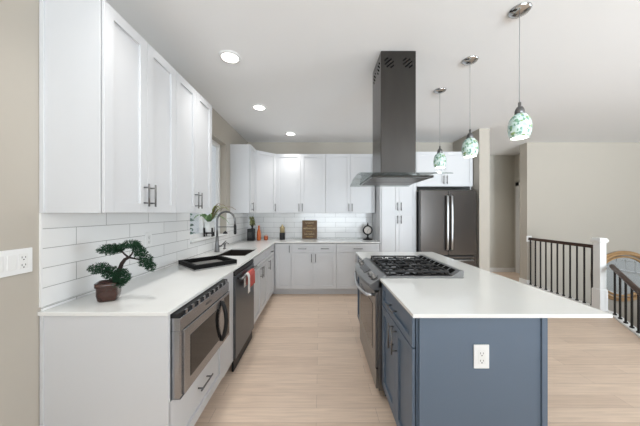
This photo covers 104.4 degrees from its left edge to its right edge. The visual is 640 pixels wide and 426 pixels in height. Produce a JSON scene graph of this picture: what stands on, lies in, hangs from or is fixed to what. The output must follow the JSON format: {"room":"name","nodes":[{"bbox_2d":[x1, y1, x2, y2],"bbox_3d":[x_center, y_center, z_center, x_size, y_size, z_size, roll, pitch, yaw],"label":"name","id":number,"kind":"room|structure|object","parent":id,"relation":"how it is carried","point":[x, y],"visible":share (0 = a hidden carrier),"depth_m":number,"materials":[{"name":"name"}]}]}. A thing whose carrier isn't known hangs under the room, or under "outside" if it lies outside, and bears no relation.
{"room":"kitchen","nodes":[
{"label":"kitchen","id":0,"kind":"room"},
{"bbox_2d":[0,0,247,425],"bbox_3d":[-1.485,0.015,0.820,0.150,2.790,10.640,0,0,0],"label":"wall","id":1,"kind":"structure","parent":0,"point":[19,19],"depth_m":1.17,"materials":[{"name":"beige paint"}]},
{"bbox_2d":[0,247,31,277],"bbox_3d":[-1.405,0.227,1.128,0.008,0.118,0.168,0,0,0],"label":"switch plate","id":2,"kind":"object","parent":1,"relation":"attached to","point":[16,261],"visible":1,"depth_m":1.14,"materials":[{"name":"white paint"}]},
{"bbox_2d":[0,257,3,271],"bbox_3d":[-1.403,0.227,1.082,0.003,0.068,0.034,0,0,0],"label":"rocker switch","id":3,"kind":"object","parent":2,"relation":"attached to","point":[1,258],"depth_m":1.09,"materials":[{"name":"white plastic"}]},
{"bbox_2d":[7,255,15,270],"bbox_3d":[-1.403,0.227,1.128,0.003,0.068,0.034,0,0,0],"label":"rocker switch","id":4,"kind":"object","parent":2,"relation":"attached to","point":[11,259],"depth_m":1.13,"materials":[{"name":"white plastic"}]},
{"bbox_2d":[19,253,27,268],"bbox_3d":[-1.403,0.227,1.174,0.002,0.070,0.036,0,0,0],"label":"receptacle","id":5,"kind":"object","parent":2,"relation":"attached to","point":[23,257],"depth_m":1.17,"materials":[{"name":"white plastic"}]},
{"bbox_2d":[39,213,42,307],"bbox_3d":[-1.403,0.237,1.246,0.011,0.473,0.007,0,0,0],"label":"trim","id":6,"kind":"structure","parent":1,"relation":"attached to","point":[40,214],"depth_m":1.24,"materials":[{"name":"white paint"}]},
{"bbox_2d":[39,0,175,212],"bbox_3d":[-1.229,-0.539,1.558,0.358,1.078,0.631,0,0,0],"label":"upper cabinet","id":7,"kind":"object","parent":1,"relation":"attached to","point":[107,97],"visible":1,"depth_m":1.25,"materials":[{"name":"white paint"}]},
{"bbox_2d":[43,213,247,306],"bbox_3d":[-1.405,0.237,3.045,0.009,0.473,3.590,0,0,0],"label":"backsplash","id":8,"kind":"structure","parent":1,"relation":"attached to","point":[70,240],"depth_m":1.60,"materials":[{"name":"white tile"}]},
{"bbox_2d":[145,232,151,246],"bbox_3d":[-1.396,0.215,2.020,0.008,0.118,0.076,0,0,0],"label":"wall outlet","id":9,"kind":"object","parent":1,"relation":"attached to","point":[148,235],"visible":1,"depth_m":2.01,"materials":[{"name":"white paint"}]},
{"bbox_2d":[147,235,150,243],"bbox_3d":[-1.393,0.215,2.020,0.002,0.070,0.036,0,0,0],"label":"receptacle","id":10,"kind":"object","parent":9,"relation":"attached to","point":[148,236],"depth_m":2.02,"materials":[{"name":"white plastic"}]},
{"bbox_2d":[176,71,211,212],"bbox_3d":[-1.229,-0.539,2.188,0.358,1.078,0.624,0,0,0],"label":"upper cabinet","id":11,"kind":"object","parent":1,"relation":"attached to","point":[193,112],"visible":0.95,"depth_m":2.13,"materials":[{"name":"white paint"}]},
{"bbox_2d":[190,140,219,238],"bbox_3d":[-1.530,-0.362,3.205,0.050,1.336,1.070,0,0,0],"label":"window","id":12,"kind":"structure","parent":1,"relation":"in","point":[201,219],"depth_m":3.69,"materials":[{"name":"white paint"}]},
{"bbox_2d":[41,237,371,310],"bbox_3d":[-0.195,0.485,3.049,2.426,0.018,3.598,0,0,0],"label":"trim","id":13,"kind":"structure","parent":1,"relation":"attached to","point":[168,265],"depth_m":1.97,"materials":[{"name":"white tile"}]},
{"bbox_2d":[190,233,227,242],"bbox_3d":[-1.470,0.314,3.205,0.179,0.016,1.066,0,0,0],"label":"trim","id":14,"kind":"structure","parent":1,"relation":"attached to","point":[219,234],"depth_m":3.03,"materials":[{"name":"white paint"}]},
{"bbox_2d":[194,203,235,236],"bbox_3d":[-1.414,0.086,3.155,0.331,0.438,0.564,0,0,37],"label":"potted plant","id":15,"kind":"object","parent":14,"relation":"on","point":[209,228],"visible":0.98,"depth_m":3.21,"materials":[{"name":"green plant"}]},
{"bbox_2d":[230,144,255,212],"bbox_3d":[-1.229,-0.539,4.063,0.358,1.078,0.352,0,0,0],"label":"upper cabinet","id":16,"kind":"object","parent":1,"relation":"attached to","point":[242,156],"visible":0.98,"depth_m":3.89,"materials":[{"name":"white paint"}]},
{"bbox_2d":[248,142,452,191],"bbox_3d":[0.597,0.015,4.925,4.013,2.790,0.150,0,0,0],"label":"wall","id":17,"kind":"structure","parent":0,"point":[325,148],"depth_m":4.85,"materials":[{"name":"beige paint"}]},
{"bbox_2d":[256,150,275,212],"bbox_3d":[-1.096,-0.539,4.537,0.603,1.078,0.602,0,0,0],"label":"upper cabinet","id":18,"kind":"object","parent":17,"relation":"attached to","point":[265,161],"visible":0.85,"depth_m":4.38,"materials":[{"name":"white paint"}]},
{"bbox_2d":[276,154,324,212],"bbox_3d":[-0.351,-0.539,4.660,0.903,1.078,0.356,0,0,0],"label":"upper cabinet","id":19,"kind":"object","parent":17,"relation":"attached to","point":[300,178],"visible":0.98,"depth_m":4.53,"materials":[{"name":"white paint"}]},
{"bbox_2d":[248,213,371,236],"bbox_3d":[-0.191,0.237,4.845,2.417,0.473,0.009,0,0,0],"label":"backsplash","id":20,"kind":"structure","parent":17,"relation":"attached to","point":[328,224],"depth_m":4.84,"materials":[{"name":"white tile"}]},
{"bbox_2d":[325,154,374,212],"bbox_3d":[0.553,-0.539,4.660,0.903,1.078,0.356,0,0,0],"label":"upper cabinet","id":21,"kind":"object","parent":17,"relation":"attached to","point":[344,193],"visible":0.94,"depth_m":4.53,"materials":[{"name":"white paint"}]},
{"bbox_2d":[105,0,639,154],"bbox_3d":[2.895,-1.430,0.745,8.910,0.100,10.790,0,0,0],"label":"ceiling","id":22,"kind":"structure","parent":0,"point":[311,63],"depth_m":2.24,"materials":[{"name":"paint"}]},
{"bbox_2d":[218,50,240,63],"bbox_3d":[-0.795,-1.374,2.190,0.190,0.012,0.190,0,0,0],"label":"recessed light","id":23,"kind":"object","parent":22,"relation":"in","point":[228,56],"visible":1,"depth_m":2.17,"materials":[{"name":"white paint"}]},
{"bbox_2d":[221,53,237,62],"bbox_3d":[-0.795,-1.375,2.190,0.148,0.008,0.148,0,0,0],"label":"diffuser","id":24,"kind":"object","parent":23,"relation":"attached to","point":[226,57],"depth_m":2.19,"materials":[{"name":"white plastic"}]},
{"bbox_2d":[252,104,266,110],"bbox_3d":[-0.790,-1.374,3.230,0.190,0.012,0.190,0,0,0],"label":"recessed light","id":25,"kind":"object","parent":22,"relation":"in","point":[260,107],"visible":1,"depth_m":3.22,"materials":[{"name":"white paint"}]},
{"bbox_2d":[254,106,264,109],"bbox_3d":[-0.790,-1.375,3.230,0.148,0.008,0.148,0,0,0],"label":"diffuser","id":26,"kind":"object","parent":25,"relation":"attached to","point":[255,107],"depth_m":3.22,"materials":[{"name":"white plastic"}]},
{"bbox_2d":[285,132,295,135],"bbox_3d":[-0.510,-1.374,4.300,0.190,0.012,0.190,0,0,0],"label":"recessed light","id":27,"kind":"object","parent":22,"relation":"in","point":[286,133],"visible":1,"depth_m":4.28,"materials":[{"name":"white paint"}]},
{"bbox_2d":[360,51,452,185],"bbox_3d":[0.632,-0.829,2.200,0.625,1.099,0.880,0,0,0],"label":"range hood","id":28,"kind":"object","parent":22,"relation":"attached to","point":[394,73],"visible":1,"depth_m":2.11,"materials":[{"name":"metal"}]},
{"bbox_2d":[433,87,445,167],"bbox_3d":[1.348,-0.945,2.790,0.134,0.869,0.134,0,0,0],"label":"pendant lamp","id":29,"kind":"object","parent":22,"relation":"hanging from","point":[439,161],"visible":1,"depth_m":2.75,"materials":[{"name":"white"}]},
{"bbox_2d":[461,55,478,157],"bbox_3d":[1.353,-0.945,2.237,0.134,0.869,0.134,0,0,0],"label":"pendant lamp","id":30,"kind":"object","parent":22,"relation":"hanging from","point":[470,147],"visible":1,"depth_m":2.20,"materials":[{"name":"white"}]},
{"bbox_2d":[507,2,532,139],"bbox_3d":[1.357,-0.945,1.686,0.134,0.869,0.134,0,0,0],"label":"pendant lamp","id":31,"kind":"object","parent":22,"relation":"hanging from","point":[520,126],"visible":1,"depth_m":1.66,"materials":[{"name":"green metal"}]},
{"bbox_2d":[194,272,639,425],"bbox_3d":[2.820,1.420,0.820,8.760,0.020,10.640,0,0,0],"label":"floor","id":32,"kind":"structure","parent":0,"point":[304,362],"depth_m":2.17,"materials":[{"name":"brown wood"}]},
{"bbox_2d":[40,272,232,425],"bbox_3d":[-1.067,0.963,1.717,0.680,0.895,0.946,0,0,0],"label":"base cabinet","id":33,"kind":"object","parent":32,"relation":"on","point":[95,370],"visible":0.65,"depth_m":1.25,"materials":[{"name":"white paint"}]},
{"bbox_2d":[170,279,229,399],"bbox_3d":[-0.982,0.739,1.615,0.637,0.446,0.680,0,0,0],"label":"microwave","id":34,"kind":"object","parent":33,"relation":"in","point":[198,329],"visible":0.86,"depth_m":1.43,"materials":[{"name":"silver metal"}]},
{"bbox_2d":[232,259,257,371],"bbox_3d":[-1.028,0.964,2.497,0.665,0.884,0.605,0,0,0],"label":"dishwasher","id":35,"kind":"object","parent":32,"relation":"on","point":[243,301],"visible":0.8,"depth_m":2.36,"materials":[{"name":"grey metal"}]},
{"bbox_2d":[244,268,254,292],"bbox_3d":[-0.702,0.672,2.480,0.046,0.186,0.241,0,0,0],"label":"dish towel","id":36,"kind":"object","parent":35,"relation":"hanging from","point":[249,279],"visible":0.97,"depth_m":2.43,"materials":[{"name":"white fabric"}]},
{"bbox_2d":[253,249,267,323],"bbox_3d":[-1.067,0.962,3.212,0.680,0.893,0.817,0,0,0],"label":"base cabinet","id":37,"kind":"object","parent":32,"relation":"on","point":[261,272],"visible":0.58,"depth_m":3.19,"materials":[{"name":"white paint"}]},
{"bbox_2d":[267,245,273,299],"bbox_3d":[-1.067,0.962,3.918,0.680,0.893,0.593,0,0,0],"label":"base cabinet","id":38,"kind":"object","parent":32,"relation":"on","point":[270,259],"visible":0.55,"depth_m":3.89,"materials":[{"name":"white paint"}]},
{"bbox_2d":[272,243,291,293],"bbox_3d":[-0.949,0.962,4.516,0.912,0.893,0.658,0,0,0],"label":"base cabinet","id":39,"kind":"object","parent":32,"relation":"on","point":[282,251],"visible":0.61,"depth_m":4.24,"materials":[{"name":"white paint"}]},
{"bbox_2d":[291,243,335,293],"bbox_3d":[-0.108,0.962,4.516,0.765,0.893,0.658,0,0,0],"label":"base cabinet","id":40,"kind":"object","parent":32,"relation":"on","point":[313,265],"visible":0.95,"depth_m":4.24,"materials":[{"name":"white paint"}]},
{"bbox_2d":[38,238,379,315],"bbox_3d":[-0.195,0.504,3.042,2.429,0.019,3.613,0,0,0],"label":"countertop","id":41,"kind":"structure","parent":40,"relation":"on","point":[162,292],"depth_m":1.63,"materials":[{"name":"white stone"}]},
{"bbox_2d":[86,239,156,302],"bbox_3d":[-1.120,0.319,1.410,0.389,0.349,0.125,0,0,0],"label":"bonsai","id":42,"kind":"object","parent":41,"relation":"on","point":[107,290],"visible":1,"depth_m":1.39,"materials":[{"name":"green plant"}]},
{"bbox_2d":[94,280,120,302],"bbox_3d":[-1.200,0.441,1.410,0.110,0.105,0.099,0,0,-24],"label":"pot","id":43,"kind":"object","parent":42,"relation":"on","point":[106,290],"depth_m":1.38,"materials":[{"name":"brown ceramic"}]},
{"bbox_2d":[178,255,236,270],"bbox_3d":[-1.067,0.470,2.361,0.380,0.048,0.390,0,0,42],"label":"wooden tray","id":44,"kind":"object","parent":41,"relation":"on","point":[209,262],"visible":1,"depth_m":2.32,"materials":[{"name":"black paint"}]},
{"bbox_2d":[214,211,236,251],"bbox_3d":[-1.208,0.232,3.170,0.282,0.523,0.068,0,0,0],"label":"kitchen faucet","id":45,"kind":"object","parent":41,"relation":"on","point":[217,245],"visible":1,"depth_m":3.16,"materials":[{"name":"silver metal"}]},
{"bbox_2d":[220,250,253,255],"bbox_3d":[-1.055,0.636,3.165,0.390,0.240,0.610,0,0,0],"label":"sink","id":46,"kind":"object","parent":41,"relation":"in","point":[230,252],"visible":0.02,"depth_m":3.46,"materials":[{"name":"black metal"}]},
{"bbox_2d":[247,216,255,240],"bbox_3d":[-1.231,0.270,4.506,0.150,0.448,0.131,0,0,0],"label":"vase","id":47,"kind":"object","parent":41,"relation":"on","point":[251,231],"visible":1,"depth_m":4.44,"materials":[{"name":"black ceramic"}]},
{"bbox_2d":[257,226,260,239],"bbox_3d":[-1.114,0.361,4.520,0.074,0.265,0.074,0,0,0],"label":"ceramic bottle","id":48,"kind":"object","parent":41,"relation":"on","point":[258,230],"visible":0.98,"depth_m":4.49,"materials":[{"name":"orange ceramic"}]},
{"bbox_2d":[280,225,284,239],"bbox_3d":[-0.699,0.354,4.600,0.104,0.280,0.104,0,0,0],"label":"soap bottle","id":49,"kind":"object","parent":41,"relation":"on","point":[282,228],"visible":1,"depth_m":4.56,"materials":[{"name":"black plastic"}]},
{"bbox_2d":[302,220,316,238],"bbox_3d":[-0.199,0.316,4.758,0.285,0.348,0.072,0,0,0],"label":"wooden sign","id":50,"kind":"object","parent":41,"relation":"on","point":[309,227],"visible":1,"depth_m":4.75,"materials":[{"name":"brown wood"}]},
{"bbox_2d":[363,222,372,239],"bbox_3d":[0.889,0.335,4.620,0.168,0.318,0.168,0,0,-37],"label":"clock","id":51,"kind":"object","parent":41,"relation":"on","point":[367,230],"visible":1,"depth_m":4.61,"materials":[{"name":"black plastic"}]},
{"bbox_2d":[355,255,359,319],"bbox_3d":[0.763,0.962,2.880,0.668,0.893,0.440,0,0,0],"label":"base cabinet","id":52,"kind":"object","parent":32,"relation":"on","point":[358,258],"visible":0.03,"depth_m":3.04,"materials":[{"name":"blue paint"}]},
{"bbox_2d":[336,243,379,293],"bbox_3d":[0.646,0.962,4.516,0.740,0.893,0.658,0,0,0],"label":"base cabinet","id":53,"kind":"object","parent":32,"relation":"on","point":[346,256],"visible":0.59,"depth_m":4.24,"materials":[{"name":"white paint"}]},
{"bbox_2d":[372,174,415,251],"bbox_3d":[1.329,0.184,4.505,0.613,2.448,0.684,0,0,0],"label":"pantry cabinet","id":54,"kind":"object","parent":32,"relation":"on","point":[394,217],"visible":0.53,"depth_m":4.21,"materials":[{"name":"white paint"}]},
{"bbox_2d":[382,283,417,425],"bbox_3d":[0.763,0.962,1.565,0.668,0.893,0.617,0,0,0],"label":"base cabinet","id":55,"kind":"object","parent":32,"relation":"on","point":[399,328],"visible":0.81,"depth_m":1.48,"materials":[{"name":"blue paint"}]},
{"bbox_2d":[356,252,612,317],"bbox_3d":[0.944,0.504,2.186,0.977,0.019,1.948,0,0,0],"label":"countertop","id":56,"kind":"structure","parent":55,"relation":"on","point":[481,293],"depth_m":1.47,"materials":[{"name":"white stone"}]},
{"bbox_2d":[354,254,463,395],"bbox_3d":[0.710,0.923,2.265,0.764,0.967,0.766,0,0,0],"label":"gas range","id":57,"kind":"object","parent":32,"relation":"on","point":[369,271],"visible":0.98,"depth_m":2.05,"materials":[{"name":"silver metal"}]},
{"bbox_2d":[368,258,463,277],"bbox_3d":[0.797,0.499,2.265,0.589,0.034,0.766,0,0,0],"label":"cooktop","id":58,"kind":"object","parent":57,"relation":"in","point":[383,271],"depth_m":1.96,"materials":[{"name":"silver metal"}]},
{"bbox_2d":[416,190,475,266],"bbox_3d":[2.102,0.509,4.409,0.920,1.798,0.843,0,0,0],"label":"refrigerator","id":59,"kind":"object","parent":32,"relation":"on","point":[445,219],"visible":0.57,"depth_m":4.05,"materials":[{"name":"grey metal"}]},
{"bbox_2d":[418,318,547,425],"bbox_3d":[0.812,0.962,1.240,0.632,0.893,0.024,0,0,0],"label":"island end panel","id":60,"kind":"object","parent":32,"relation":"on","point":[513,391],"visible":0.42,"depth_m":1.24,"materials":[{"name":"blue paint"}]},
{"bbox_2d":[416,152,472,189],"bbox_3d":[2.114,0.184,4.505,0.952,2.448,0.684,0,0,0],"label":"upper cabinet","id":61,"kind":"object","parent":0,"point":[461,178],"visible":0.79,"depth_m":4.21,"materials":[{"name":"white paint"}]},
{"bbox_2d":[453,128,489,271],"bbox_3d":[2.687,0.015,4.525,0.167,2.790,0.950,0,0,0],"label":"wall column","id":62,"kind":"structure","parent":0,"point":[481,162],"depth_m":4.05,"materials":[{"name":"beige paint"}]},
{"bbox_2d":[474,344,488,367],"bbox_3d":[0.802,0.713,1.232,0.076,0.118,0.008,0,0,0],"label":"wall outlet","id":63,"kind":"object","parent":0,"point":[481,351],"visible":1,"depth_m":1.23,"materials":[{"name":"white paint"}]},
{"bbox_2d":[478,350,485,363],"bbox_3d":[0.802,0.713,1.229,0.036,0.070,0.002,0,0,0],"label":"receptacle","id":64,"kind":"object","parent":63,"relation":"attached to","point":[481,353],"depth_m":1.23,"materials":[{"name":"white plastic"}]},
{"bbox_2d":[490,155,514,267],"bbox_3d":[4.002,0.015,6.015,2.797,2.790,0.150,0,0,0],"label":"wall","id":65,"kind":"structure","parent":0,"point":[502,167],"depth_m":5.94,"materials":[{"name":"beige paint"}]},
{"bbox_2d":[490,268,514,271],"bbox_3d":[3.725,1.359,5.932,1.860,0.098,0.014,0,0,0],"label":"baseboard","id":66,"kind":"structure","parent":65,"relation":"attached to","point":[491,269],"depth_m":5.92,"materials":[{"name":"white paint"}]},
{"bbox_2d":[515,154,519,271],"bbox_3d":[4.730,0.015,5.485,0.140,2.790,0.910,0,0,0],"label":"wall","id":67,"kind":"structure","parent":0,"point":[517,157],"depth_m":5.91,"materials":[{"name":"beige paint"}]},
{"bbox_2d":[516,182,519,272],"bbox_3d":[4.644,0.344,5.480,0.029,2.128,0.780,0,0,0],"label":"trim","id":68,"kind":"structure","parent":67,"relation":"attached to","point":[517,183],"depth_m":5.81,"materials":[{"name":"white paint"}]},
{"bbox_2d":[519,186,519,272],"bbox_3d":[4.652,0.380,5.440,0.014,2.040,0.680,0,0,0],"label":"door","id":69,"kind":"structure","parent":67,"relation":"in","point":[519,186],"depth_m":5.77,"materials":[{"name":"white paint"}]},
{"bbox_2d":[520,142,639,327],"bbox_3d":[5.625,1.415,4.940,3.150,5.590,0.180,0,0,0],"label":"wall","id":70,"kind":"structure","parent":0,"point":[576,192],"depth_m":4.85,"materials":[{"name":"beige paint"}]},
{"bbox_2d":[519,278,529,283],"bbox_3d":[4.072,1.359,4.933,0.075,0.098,0.194,0,0,0],"label":"baseboard","id":71,"kind":"structure","parent":70,"relation":"attached to","point":[521,280],"depth_m":4.89,"materials":[{"name":"white paint"}]},
{"bbox_2d":[527,284,639,337],"bbox_3d":[3.925,1.399,3.583,0.461,0.022,2.546,0,0,16],"label":"trim","id":72,"kind":"structure","parent":70,"relation":"attached to","point":[633,330],"depth_m":3.42,"materials":[{"name":"white paint"}]},
{"bbox_2d":[526,236,592,305],"bbox_3d":[4.080,0.916,4.233,0.100,0.942,1.230,0,0,0],"label":"stair railing","id":73,"kind":"object","parent":72,"relation":"on","point":[528,238],"visible":0.85,"depth_m":4.15,"materials":[{"name":"black metal"}]},
{"bbox_2d":[591,237,608,310],"bbox_3d":[4.003,0.871,3.550,0.127,1.032,0.127,0,0,0],"label":"newel post","id":74,"kind":"object","parent":72,"relation":"on","point":[599,291],"visible":0.99,"depth_m":3.51,"materials":[{"name":"white paint"}]},
{"bbox_2d":[609,264,639,333],"bbox_3d":[3.777,1.050,2.994,0.057,0.674,1.149,0,0,33],"label":"stair railing","id":75,"kind":"object","parent":72,"relation":"on","point":[633,287],"visible":0.99,"depth_m":3.11,"materials":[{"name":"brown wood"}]},
{"bbox_2d":[606,251,639,301],"bbox_3d":[5.910,1.230,4.820,1.260,0.990,0.104,0,0,0],"label":"round mirror","id":76,"kind":"object","parent":70,"relation":"attached to","point":[630,266],"visible":0.43,"depth_m":4.83,"materials":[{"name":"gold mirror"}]},
{"label":"outside","id":77,"kind":"structure","parent":0,"visible":0},
{"bbox_3d":[-15.805,2.360,9.000,28.390,0.100,42.000,0,0,0],"label":"ground","id":78,"kind":"structure","parent":77,"visible":0},
{"bbox_2d":[190,214,194,233],"bbox_3d":[-5.079,0.831,8.578,1.348,2.964,1.387,0,0,0],"label":"shrub","id":79,"kind":"object","parent":78,"relation":"on","point":[191,219],"visible":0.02,"depth_m":8.87,"materials":[{"name":"teal plant"}]},
{"bbox_2d":[190,145,215,233],"bbox_3d":[-7.350,-0.740,13.500,4.900,6.100,5.800,0,0,0],"label":"house","id":80,"kind":"structure","parent":78,"relation":"on","point":[195,222],"depth_m":11.88,"materials":[{"name":"white"}]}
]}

